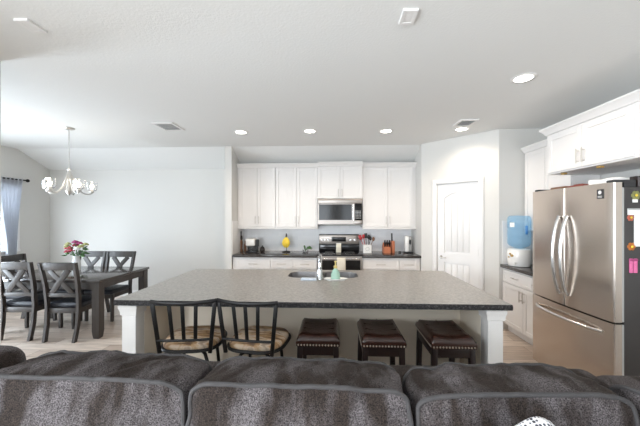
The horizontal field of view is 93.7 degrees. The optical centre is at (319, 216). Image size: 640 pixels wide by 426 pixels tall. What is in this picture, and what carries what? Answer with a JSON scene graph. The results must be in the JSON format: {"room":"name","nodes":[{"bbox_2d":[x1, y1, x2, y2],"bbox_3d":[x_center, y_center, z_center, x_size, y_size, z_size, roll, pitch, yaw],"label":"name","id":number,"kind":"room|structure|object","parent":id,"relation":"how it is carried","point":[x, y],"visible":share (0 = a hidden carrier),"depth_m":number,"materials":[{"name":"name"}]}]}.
{"room":"living room","nodes":[
{"label":"living room","id":0,"kind":"room"},
{"bbox_2d":[0,61,0,344],"bbox_3d":[-2.708,0.170,-0.553,0.120,2.800,5.860,0,0,2],"label":"wall","id":1,"kind":"structure","parent":0,"point":[0,61],"depth_m":2.37,"materials":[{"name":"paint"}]},
{"bbox_2d":[1,145,49,289],"bbox_3d":[-5.562,0.170,4.225,0.100,2.800,3.640,0,0,2],"label":"wall","id":2,"kind":"structure","parent":0,"point":[35,201],"depth_m":5.67,"materials":[{"name":"paint"}]},
{"bbox_2d":[1,211,19,252],"bbox_3d":[-5.531,0.010,4.594,0.130,1.220,1.700,0,0,2],"label":"window","id":3,"kind":"structure","parent":2,"relation":"in","point":[2,234],"depth_m":5.22,"materials":[{"name":"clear glass"}]},
{"bbox_2d":[1,216,4,250],"bbox_3d":[-5.518,0.026,4.593,0.035,1.111,1.580,0,0,2],"label":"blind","id":4,"kind":"object","parent":3,"relation":"attached to","point":[2,235],"depth_m":5.19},
{"bbox_2d":[3,177,29,181],"bbox_3d":[-5.441,-0.665,4.491,0.118,0.060,2.102,0,0,2],"label":"curtain rod","id":5,"kind":"object","parent":2,"relation":"attached to","point":[26,180],"visible":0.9,"depth_m":5.38,"materials":[{"name":"black metal"}]},
{"bbox_2d":[1,176,22,291],"bbox_3d":[-5.381,0.419,5.203,0.070,2.205,0.440,0,0,2],"label":"curtain","id":6,"kind":"object","parent":5,"relation":"hanging from","point":[11,190],"visible":0.64,"depth_m":5.20,"materials":[{"name":"grey fabric"}]},
{"bbox_2d":[18,145,419,169],"bbox_3d":[-1.119,-1.113,5.589,8.860,0.435,0.730,0,0,2],"label":"ceiling","id":7,"kind":"structure","parent":0,"point":[147,158],"depth_m":5.50,"materials":[{"name":"white paint"}]},
{"bbox_2d":[50,169,410,289],"bbox_3d":[-1.106,0.170,5.897,8.860,2.800,0.112,0,0,2],"label":"wall","id":8,"kind":"structure","parent":0,"point":[173,220],"depth_m":5.94,"materials":[{"name":"paint"}]},
{"bbox_2d":[237,163,275,228],"bbox_3d":[-1.162,-0.378,5.662,0.709,1.195,0.387,0,0,2],"label":"upper cabinet","id":9,"kind":"object","parent":8,"relation":"attached to","point":[256,182],"visible":0.97,"depth_m":5.51,"materials":[{"name":"white paint"}]},
{"bbox_2d":[275,163,318,228],"bbox_3d":[-0.420,-0.378,5.630,0.775,1.195,0.387,0,0,2],"label":"upper cabinet","id":10,"kind":"object","parent":8,"relation":"attached to","point":[296,183],"visible":0.98,"depth_m":5.48,"materials":[{"name":"white paint"}]},
{"bbox_2d":[318,161,362,198],"bbox_3d":[0.369,-0.658,5.566,0.807,0.657,0.447,0,0,2],"label":"upper cabinet","id":11,"kind":"object","parent":8,"relation":"attached to","point":[336,180],"visible":0.98,"depth_m":5.38,"materials":[{"name":"white paint"}]},
{"bbox_2d":[318,199,361,223],"bbox_3d":[0.365,-0.099,5.553,0.793,0.457,0.450,0,0,2],"label":"microwave","id":12,"kind":"object","parent":11,"relation":"attached to","point":[330,211],"visible":1,"depth_m":5.38,"materials":[{"name":"silver metal"}]},
{"bbox_2d":[361,162,416,228],"bbox_3d":[1.252,-0.378,5.558,0.959,1.195,0.387,0,0,2],"label":"upper cabinet","id":13,"kind":"object","parent":8,"relation":"attached to","point":[389,188],"visible":0.97,"depth_m":5.40,"materials":[{"name":"white paint"}]},
{"bbox_2d":[225,146,242,268],"bbox_3d":[-1.576,0.170,5.543,0.132,2.800,0.660,0,0,2],"label":"wall","id":14,"kind":"structure","parent":0,"point":[231,160],"depth_m":5.22,"materials":[{"name":"paint"}]},
{"bbox_2d":[1,296,537,362],"bbox_3d":[-1.311,1.610,1.158,8.860,0.080,9.600,0,0,2],"label":"floor","id":15,"kind":"structure","parent":0,"point":[516,349],"depth_m":3.88,"materials":[{"name":"brown wood"}]},
{"bbox_2d":[1,253,52,327],"bbox_3d":[-4.380,1.069,4.452,0.541,1.003,0.478,0,0,0],"label":"dining chair","id":16,"kind":"object","parent":15,"relation":"on","point":[9,258],"visible":0.3,"depth_m":4.44,"materials":[{"name":"grey wood"}]},
{"bbox_2d":[1,262,63,341],"bbox_3d":[-3.873,1.069,4.023,0.478,1.003,0.541,0,0,0],"label":"dining chair","id":17,"kind":"object","parent":15,"relation":"on","point":[32,302],"visible":0.89,"depth_m":3.84,"materials":[{"name":"grey wood"}]},
{"bbox_2d":[37,262,104,342],"bbox_3d":[-3.260,1.069,3.976,0.478,1.003,0.541,0,0,1],"label":"dining chair","id":18,"kind":"object","parent":15,"relation":"on","point":[75,303],"visible":0.84,"depth_m":3.79,"materials":[{"name":"grey wood"}]},
{"bbox_2d":[2,266,148,338],"bbox_3d":[-3.596,1.190,4.392,1.595,0.760,1.055,0,0,2],"label":"dining table","id":19,"kind":"object","parent":15,"relation":"on","point":[94,278],"visible":0.62,"depth_m":3.98,"materials":[{"name":"grey wood"}]},
{"bbox_2d":[61,240,89,269],"bbox_3d":[-3.717,0.579,4.564,0.376,0.461,0.245,0,0,-13],"label":"flower vase","id":20,"kind":"object","parent":19,"relation":"on","point":[76,258],"visible":0.98,"depth_m":4.54,"materials":[{"name":"white ceramic"}]},
{"bbox_2d":[53,251,106,320],"bbox_3d":[-3.807,1.069,4.768,0.478,1.003,0.541,0,0,2],"label":"dining chair","id":21,"kind":"object","parent":15,"relation":"on","point":[97,254],"visible":0.24,"depth_m":4.97,"materials":[{"name":"grey wood"}]},
{"bbox_2d":[84,251,135,321],"bbox_3d":[-3.313,1.069,4.746,0.478,1.003,0.541,0,0,2],"label":"dining chair","id":22,"kind":"object","parent":15,"relation":"on","point":[113,291],"visible":0.64,"depth_m":4.85,"materials":[{"name":"grey wood"}]},
{"bbox_2d":[149,298,227,360],"bbox_3d":[-0.985,1.071,2.347,0.462,0.976,0.516,0,0,-4],"label":"bar stool","id":23,"kind":"object","parent":15,"relation":"on","point":[202,339],"visible":0.73,"depth_m":2.16,"materials":[{"name":"black metal"}]},
{"bbox_2d":[233,257,270,269],"bbox_3d":[-1.176,1.134,5.508,0.666,0.872,0.669,0,0,2],"label":"base cabinet","id":24,"kind":"object","parent":15,"relation":"on","point":[238,262],"visible":0.34,"depth_m":5.21,"materials":[{"name":"white paint"}]},
{"bbox_2d":[217,298,290,356],"bbox_3d":[-0.481,1.071,2.335,0.462,0.976,0.516,0,0,10],"label":"bar stool","id":25,"kind":"object","parent":15,"relation":"on","point":[251,340],"visible":0.82,"depth_m":2.16,"materials":[{"name":"black metal"}]},
{"bbox_2d":[271,257,316,269],"bbox_3d":[-0.439,1.134,5.476,0.810,0.872,0.669,0,0,2],"label":"base cabinet","id":26,"kind":"object","parent":15,"relation":"on","point":[277,263],"visible":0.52,"depth_m":5.18,"materials":[{"name":"white paint"}]},
{"bbox_2d":[232,251,318,257],"bbox_3d":[-0.772,0.676,5.495,1.478,0.042,0.663,0,0,2],"label":"countertop","id":27,"kind":"structure","parent":26,"relation":"on","point":[292,254],"depth_m":5.24,"materials":[{"name":"stone"}]},
{"bbox_2d":[240,231,242,251],"bbox_3d":[-1.498,0.462,5.690,0.072,0.385,0.071,0,0,2],"label":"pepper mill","id":28,"kind":"object","parent":27,"relation":"on","point":[241,237],"visible":0.85,"depth_m":5.67,"materials":[{"name":"brown wood"}]},
{"bbox_2d":[246,238,258,252],"bbox_3d":[-1.255,0.527,5.580,0.214,0.255,0.200,0,0,2],"label":"coffee maker","id":29,"kind":"object","parent":27,"relation":"on","point":[252,244],"visible":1,"depth_m":5.50,"materials":[{"name":"black plastic"}]},
{"bbox_2d":[303,245,311,252],"bbox_3d":[-0.229,0.587,5.535,0.185,0.134,0.108,0,0,2],"label":"potted plant","id":30,"kind":"object","parent":27,"relation":"on","point":[305,250],"visible":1,"depth_m":5.51,"materials":[{"name":"green plant"}]},
{"bbox_3d":[-0.627,0.479,5.582,0.156,0.350,0.156,0,0,2],"label":"stand","id":31,"kind":"object","parent":27,"relation":"on","visible":0},
{"bbox_2d":[282,234,289,247],"bbox_3d":[-0.628,0.445,5.553,0.144,0.253,0.059,0,0,2],"label":"banana bunch","id":32,"kind":"object","parent":31,"relation":"hanging from","point":[285,242],"visible":1,"depth_m":5.54,"materials":[{"name":"yellow food"}]},
{"bbox_2d":[118,306,506,365],"bbox_3d":[-0.072,1.135,3.021,3.055,0.869,1.350,0,0,2],"label":"kitchen island","id":33,"kind":"object","parent":15,"relation":"on","point":[485,327],"visible":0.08,"depth_m":2.84,"materials":[{"name":"beige paint"}]},
{"bbox_2d":[113,269,512,310],"bbox_3d":[-0.067,0.679,3.021,3.091,0.043,1.436,0,0,2],"label":"island countertop","id":34,"kind":"structure","parent":33,"relation":"on","point":[371,289],"depth_m":2.65,"materials":[{"name":"stone"}]},
{"bbox_2d":[301,277,316,280],"bbox_3d":[-0.116,0.649,3.142,0.172,0.018,0.077,0,0,2],"label":"cloth","id":35,"kind":"object","parent":34,"relation":"on","point":[302,278],"visible":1,"depth_m":3.11,"materials":[{"name":"white fabric"}]},
{"bbox_2d":[317,254,322,279],"bbox_3d":[0.004,0.526,3.259,0.064,0.264,0.235,0,0,2],"label":"kitchen faucet","id":36,"kind":"object","parent":34,"relation":"on","point":[319,275],"visible":1,"depth_m":3.15,"materials":[{"name":"silver metal"}]},
{"bbox_2d":[289,272,356,277],"bbox_3d":[0.035,0.774,3.427,0.766,0.231,0.354,0,0,2],"label":"sink","id":37,"kind":"object","parent":34,"relation":"in","point":[296,274],"visible":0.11,"depth_m":3.60,"materials":[{"name":"metal"}]},
{"bbox_2d":[324,277,347,280],"bbox_3d":[0.163,0.650,3.152,0.258,0.014,0.112,0,0,2],"label":"soap dish","id":38,"kind":"object","parent":34,"relation":"on","point":[325,278],"visible":0.86,"depth_m":3.13,"materials":[{"name":"white ceramic"}]},
{"bbox_2d":[331,261,339,278],"bbox_3d":[0.164,0.556,3.166,0.099,0.190,0.099,0,0,-43],"label":"soap bottle","id":39,"kind":"object","parent":38,"relation":"on","point":[335,274],"visible":0.98,"depth_m":3.13,"materials":[{"name":"green glass"}]},
{"bbox_2d":[296,318,340,358],"bbox_3d":[-0.007,1.235,2.503,0.347,0.670,0.456,0,0,2],"label":"stool","id":40,"kind":"object","parent":15,"relation":"on","point":[315,336],"visible":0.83,"depth_m":2.30,"materials":[{"name":"brown leather"}]},
{"bbox_2d":[0,345,639,425],"bbox_3d":[-0.147,1.009,0.516,3.210,0.962,1.829,0,0,2],"label":"sofa","id":41,"kind":"object","parent":15,"relation":"on","point":[62,387],"visible":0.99,"depth_m":0.98,"materials":[{"name":"grey fabric"}]},
{"bbox_2d":[0,351,209,425],"bbox_3d":[-0.820,0.819,1.089,0.790,0.582,0.319,0,0,2],"label":"cushion","id":42,"kind":"object","parent":41,"relation":"on","point":[56,388],"depth_m":0.99,"materials":[{"name":"grey fabric"}]},
{"bbox_2d":[189,358,408,425],"bbox_3d":[-0.067,0.823,1.048,0.766,0.582,0.320,0,0,2],"label":"cushion","id":43,"kind":"object","parent":41,"relation":"on","point":[238,391],"depth_m":0.96,"materials":[{"name":"grey fabric"}]},
{"bbox_2d":[403,364,635,425],"bbox_3d":[0.646,0.831,1.021,0.711,0.580,0.318,0,0,2],"label":"cushion","id":44,"kind":"object","parent":41,"relation":"on","point":[442,394],"depth_m":0.94,"materials":[{"name":"grey fabric"}]},
{"bbox_2d":[515,416,554,425],"bbox_3d":[0.556,0.732,0.777,0.384,0.373,0.153,0,0,2],"label":"throw pillow","id":45,"kind":"object","parent":41,"relation":"on","point":[533,421],"visible":1,"depth_m":0.81,"materials":[{"name":"white fabric"}]},
{"bbox_2d":[614,385,639,419],"bbox_3d":[1.165,0.827,0.750,0.314,0.563,0.689,0,0,-13],"label":"cushion","id":46,"kind":"object","parent":41,"relation":"on","point":[631,393],"depth_m":0.97,"materials":[{"name":"grey fabric"}]},
{"bbox_2d":[317,234,361,269],"bbox_3d":[0.348,0.950,5.410,0.764,1.240,0.730,0,0,2],"label":"range","id":47,"kind":"object","parent":15,"relation":"on","point":[327,242],"visible":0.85,"depth_m":5.61,"materials":[{"name":"silver metal"}]},
{"bbox_2d":[336,243,340,252],"bbox_3d":[0.337,0.557,5.436,0.094,0.174,0.054,0,0,2],"label":"canister","id":48,"kind":"object","parent":47,"relation":"on","point":[338,245],"visible":1,"depth_m":5.41,"materials":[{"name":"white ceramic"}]},
{"bbox_2d":[317,251,361,255],"bbox_3d":[0.348,0.655,5.405,0.764,0.021,0.590,0,0,2],"label":"cooktop","id":49,"kind":"object","parent":47,"relation":"in","point":[324,253],"depth_m":5.30,"materials":[{"name":"black glass"}]},
{"bbox_2d":[337,258,345,269],"bbox_3d":[0.357,0.877,5.053,0.148,0.385,0.045,0,0,2],"label":"dish towel","id":50,"kind":"object","parent":47,"relation":"hanging from","point":[341,262],"visible":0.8,"depth_m":5.04,"materials":[{"name":"beige fabric"}]},
{"bbox_2d":[362,258,398,270],"bbox_3d":[1.048,1.134,5.411,0.631,0.872,0.669,0,0,2],"label":"base cabinet","id":51,"kind":"object","parent":15,"relation":"on","point":[367,263],"visible":0.23,"depth_m":5.12,"materials":[{"name":"white paint"}]},
{"bbox_2d":[359,251,420,257],"bbox_3d":[1.229,0.676,5.408,0.992,0.042,0.663,0,0,2],"label":"countertop","id":52,"kind":"structure","parent":51,"relation":"on","point":[375,254],"depth_m":5.10,"materials":[{"name":"stone"}]},
{"bbox_2d":[362,244,371,252],"bbox_3d":[0.864,0.580,5.517,0.154,0.150,0.152,0,0,2],"label":"utensil crock","id":53,"kind":"object","parent":52,"relation":"on","point":[367,248],"visible":0.94,"depth_m":5.44,"materials":[{"name":"white ceramic"}]},
{"bbox_2d":[382,243,390,252],"bbox_3d":[1.220,0.562,5.517,0.125,0.185,0.190,0,0,2],"label":"knife block","id":54,"kind":"object","parent":52,"relation":"on","point":[384,249],"visible":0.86,"depth_m":5.42,"materials":[{"name":"orange wood"}]},
{"bbox_2d":[390,241,394,252],"bbox_3d":[1.333,0.547,5.513,0.058,0.215,0.130,0,0,2],"label":"sheath","id":55,"kind":"object","parent":52,"relation":"on","point":[392,244],"visible":0.84,"depth_m":5.45,"materials":[{"name":"orange wood"}]},
{"bbox_2d":[403,236,412,252],"bbox_3d":[1.612,0.499,5.490,0.145,0.310,0.130,0,0,2],"label":"countertop appliance","id":56,"kind":"object","parent":52,"relation":"on","point":[407,239],"visible":1,"depth_m":5.45,"materials":[{"name":"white plastic"}]},
{"bbox_2d":[357,319,406,364],"bbox_3d":[0.493,1.235,2.481,0.347,0.670,0.456,0,0,2],"label":"stool","id":57,"kind":"object","parent":15,"relation":"on","point":[376,338],"visible":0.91,"depth_m":2.28,"materials":[{"name":"brown leather"}]},
{"bbox_2d":[399,258,419,270],"bbox_3d":[1.537,1.134,5.390,0.347,0.872,0.669,0,0,2],"label":"drawer","id":58,"kind":"object","parent":15,"relation":"on","point":[405,264],"visible":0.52,"depth_m":5.10,"materials":[{"name":"white paint"}]},
{"bbox_2d":[415,319,476,365],"bbox_3d":[1.012,1.235,2.458,0.347,0.670,0.456,0,0,2],"label":"stool","id":59,"kind":"object","parent":15,"relation":"on","point":[441,338],"visible":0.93,"depth_m":2.28,"materials":[{"name":"brown leather"}]},
{"bbox_2d":[502,268,532,345],"bbox_3d":[2.804,1.134,3.750,0.634,0.872,0.836,0,0,2],"label":"base cabinet","id":60,"kind":"object","parent":15,"relation":"on","point":[517,288],"visible":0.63,"depth_m":3.80,"materials":[{"name":"white paint"}]},
{"bbox_2d":[500,264,532,276],"bbox_3d":[2.813,0.676,3.751,0.643,0.042,0.838,0,0,2],"label":"countertop","id":61,"kind":"structure","parent":60,"relation":"on","point":[524,270],"depth_m":3.81,"materials":[{"name":"stone"}]},
{"bbox_2d":[507,248,531,266],"bbox_3d":[2.650,0.537,4.014,0.306,0.236,0.280,0,0,2],"label":"crock","id":62,"kind":"object","parent":61,"relation":"on","point":[517,257],"visible":1,"depth_m":3.91,"materials":[{"name":"white ceramic"}]},
{"bbox_2d":[510,223,527,233],"bbox_3d":[2.663,0.201,4.013,0.270,0.435,0.270,0,0,32],"label":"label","id":63,"kind":"object","parent":62,"relation":"on","point":[511,224],"visible":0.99,"depth_m":3.88,"materials":[{"name":"blue"}]},
{"bbox_2d":[533,180,639,375],"bbox_3d":[2.601,0.642,2.732,0.900,1.856,0.935,0,0,2],"label":"refrigerator","id":64,"kind":"object","parent":15,"relation":"on","point":[586,298],"visible":0.99,"depth_m":2.50,"materials":[{"name":"silver metal"}]},
{"bbox_2d":[550,186,566,189],"bbox_3d":[2.518,-0.266,3.011,0.271,0.072,0.196,0,0,2],"label":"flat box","id":65,"kind":"object","parent":64,"relation":"on","point":[561,186],"visible":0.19,"depth_m":2.99,"materials":[{"name":"brown cardboard"}]},
{"bbox_2d":[567,184,588,187],"bbox_3d":[2.473,-0.266,2.786,0.221,0.072,0.188,0,0,2],"label":"oven mitt","id":66,"kind":"object","parent":64,"relation":"on","point":[580,184],"visible":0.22,"depth_m":2.76,"materials":[{"name":"red fabric"}]},
{"bbox_2d":[589,177,629,184],"bbox_3d":[2.484,-0.277,2.512,0.265,0.093,0.252,0,0,2],"label":"paper bag","id":67,"kind":"object","parent":64,"relation":"on","point":[591,182],"visible":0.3,"depth_m":2.48,"materials":[{"name":"white paper"}]},
{"bbox_2d":[627,215,633,220],"bbox_3d":[2.363,0.004,2.277,0.055,0.052,0.011,0,0,2],"label":"magnet","id":68,"kind":"object","parent":64,"relation":"attached to","point":[629,217],"visible":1,"depth_m":2.28,"materials":[{"name":"pink plastic"}]},
{"bbox_2d":[627,243,635,249],"bbox_3d":[2.369,0.225,2.276,0.063,0.060,0.011,0,0,2],"label":"magnet","id":69,"kind":"object","parent":64,"relation":"attached to","point":[630,246],"visible":1,"depth_m":2.28,"materials":[{"name":"orange plastic"}]},
{"bbox_2d":[629,258,637,272],"bbox_3d":[2.378,0.370,2.276,0.058,0.110,0.013,0,0,2],"label":"clip","id":70,"kind":"object","parent":64,"relation":"attached to","point":[633,263],"visible":1,"depth_m":2.27,"materials":[{"name":"plastic"}]},
{"bbox_2d":[627,208,639,214],"bbox_3d":[2.384,-0.041,2.276,0.094,0.051,0.012,0,0,2],"label":"notepad","id":71,"kind":"object","parent":64,"relation":"attached to","point":[630,211],"visible":1,"depth_m":2.27,"materials":[{"name":"white paper"}]},
{"bbox_2d":[630,176,639,186],"bbox_3d":[2.608,-0.273,2.322,0.350,0.085,0.085,0,0,2],"label":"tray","id":72,"kind":"object","parent":64,"relation":"on","point":[637,178],"visible":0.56,"depth_m":2.30,"materials":[{"name":"black plastic"}]},
{"bbox_2d":[631,191,639,198],"bbox_3d":[2.401,-0.165,2.275,0.072,0.068,0.012,0,0,2],"label":"magnet","id":73,"kind":"object","parent":64,"relation":"attached to","point":[635,194],"visible":1,"depth_m":2.28,"materials":[{"name":"yellow plastic"}]},
{"bbox_2d":[634,215,639,246],"bbox_3d":[2.478,0.098,2.276,0.185,0.255,0.003,0,0,2],"label":"paper sheet","id":74,"kind":"object","parent":64,"relation":"attached to","point":[636,217],"visible":1,"depth_m":2.28,"materials":[{"name":"white paper"}]},
{"bbox_2d":[0,0,639,148],"bbox_3d":[-1.327,-1.280,0.793,8.860,0.100,8.870,0,0,2],"label":"ceiling","id":75,"kind":"structure","parent":0,"point":[347,71],"depth_m":2.44,"materials":[{"name":"white paint"}]},
{"bbox_2d":[13,18,46,33],"bbox_3d":[-1.853,-1.223,1.922,0.092,0.014,0.130,0,0,2],"label":"ceiling vent","id":76,"kind":"object","parent":75,"relation":"in","point":[26,23],"visible":1,"depth_m":1.91,"materials":[{"name":"white metal"}]},
{"bbox_2d":[42,127,96,194],"bbox_3d":[-3.478,-0.762,4.130,0.610,0.935,0.602,0,0,2],"label":"chandelier","id":77,"kind":"object","parent":75,"relation":"hanging from","point":[73,185],"visible":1,"depth_m":4.11,"materials":[{"name":"white glass"}]},
{"bbox_2d":[151,122,184,130],"bbox_3d":[-2.051,-1.223,4.068,0.284,0.014,0.346,0,0,2],"label":"ceiling vent","id":78,"kind":"object","parent":75,"relation":"in","point":[166,126],"visible":1,"depth_m":4.04,"materials":[{"name":"white metal"}]},
{"bbox_2d":[234,130,247,133],"bbox_3d":[-1.143,-1.227,4.341,0.206,0.006,0.206,0,0,2],"label":"recessed light","id":79,"kind":"object","parent":75,"relation":"in","point":[235,131],"visible":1,"depth_m":4.35,"materials":[{"name":"white"}]},
{"bbox_2d":[303,129,316,132],"bbox_3d":[-0.143,-1.227,4.291,0.206,0.006,0.206,0,0,2],"label":"recessed light","id":80,"kind":"object","parent":75,"relation":"in","point":[305,130],"visible":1,"depth_m":4.29,"materials":[{"name":"white"}]},
{"bbox_2d":[379,129,392,132],"bbox_3d":[0.944,-1.227,4.291,0.206,0.006,0.206,0,0,2],"label":"recessed light","id":81,"kind":"object","parent":75,"relation":"in","point":[382,130],"visible":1,"depth_m":4.29,"materials":[{"name":"white"}]},
{"bbox_2d":[399,8,418,24],"bbox_3d":[0.540,-1.223,1.834,0.088,0.014,0.132,0,0,2],"label":"ceiling panel","id":82,"kind":"object","parent":75,"relation":"attached to","point":[408,16],"visible":1,"depth_m":1.82,"materials":[{"name":"white plastic"}]},
{"bbox_2d":[454,127,469,130],"bbox_3d":[1.978,-1.227,4.193,0.206,0.006,0.206,0,0,2],"label":"recessed light","id":83,"kind":"object","parent":75,"relation":"in","point":[458,128],"visible":0.99,"depth_m":4.16,"materials":[{"name":"white"}]},
{"bbox_2d":[452,119,479,126],"bbox_3d":[1.889,-1.221,3.899,0.233,0.018,0.267,0,0,2],"label":"ceiling vent","id":84,"kind":"object","parent":75,"relation":"in","point":[462,122],"visible":1,"depth_m":3.88,"materials":[{"name":"white metal"}]},
{"bbox_2d":[510,72,537,83],"bbox_3d":[1.801,-1.227,2.655,0.206,0.006,0.206,0,0,2],"label":"recessed light","id":85,"kind":"object","parent":75,"relation":"in","point":[526,77],"visible":1,"depth_m":2.64,"materials":[{"name":"white"}]},
{"bbox_2d":[411,145,420,270],"bbox_3d":[1.775,0.170,5.393,0.100,2.800,0.670,0,0,2],"label":"wall","id":86,"kind":"structure","parent":0,"point":[415,233],"depth_m":5.23,"materials":[{"name":"paint"}]},
{"bbox_2d":[421,129,498,297],"bbox_3d":[2.144,0.170,4.662,0.100,2.800,1.174,0,0,-43],"label":"wall","id":87,"kind":"structure","parent":0,"point":[473,155],"depth_m":4.52,"materials":[{"name":"paint"}]},
{"bbox_2d":[438,182,477,287],"bbox_3d":[2.112,0.519,4.617,0.109,2.081,0.639,0,0,-43],"label":"door","id":88,"kind":"structure","parent":87,"relation":"in","point":[457,202],"depth_m":4.61,"materials":[{"name":"white wood"}]},
{"bbox_2d":[432,176,483,290],"bbox_3d":[2.100,0.487,4.615,0.028,2.165,0.774,0,0,-43],"label":"trim","id":89,"kind":"structure","parent":87,"relation":"attached to","point":[480,179],"depth_m":4.37,"materials":[{"name":"white wood"}]},
{"bbox_2d":[499,129,546,328],"bbox_3d":[2.830,0.170,4.226,0.650,2.800,0.112,0,0,2],"label":"wall","id":90,"kind":"structure","parent":0,"point":[511,157],"depth_m":4.19,"materials":[{"name":"paint"}]},
{"bbox_2d":[600,169,639,179],"bbox_3d":[3.034,0.170,0.269,0.100,2.800,8.000,0,0,2],"label":"wall","id":91,"kind":"structure","parent":0,"point":[636,172],"depth_m":3.08,"materials":[{"name":"paint"}]},
{"bbox_2d":[520,139,599,230],"bbox_3d":[2.944,-0.385,3.744,0.353,1.140,0.836,0,0,2],"label":"upper cabinet","id":92,"kind":"object","parent":91,"relation":"attached to","point":[536,177],"visible":0.3,"depth_m":3.87,"materials":[{"name":"white paint"}]},
{"bbox_2d":[539,89,639,174],"bbox_3d":[2.764,-0.712,2.823,0.633,0.527,1.104,0,0,2],"label":"upper cabinet","id":93,"kind":"object","parent":91,"relation":"attached to","point":[604,138],"visible":1,"depth_m":2.71,"materials":[{"name":"white paint"}]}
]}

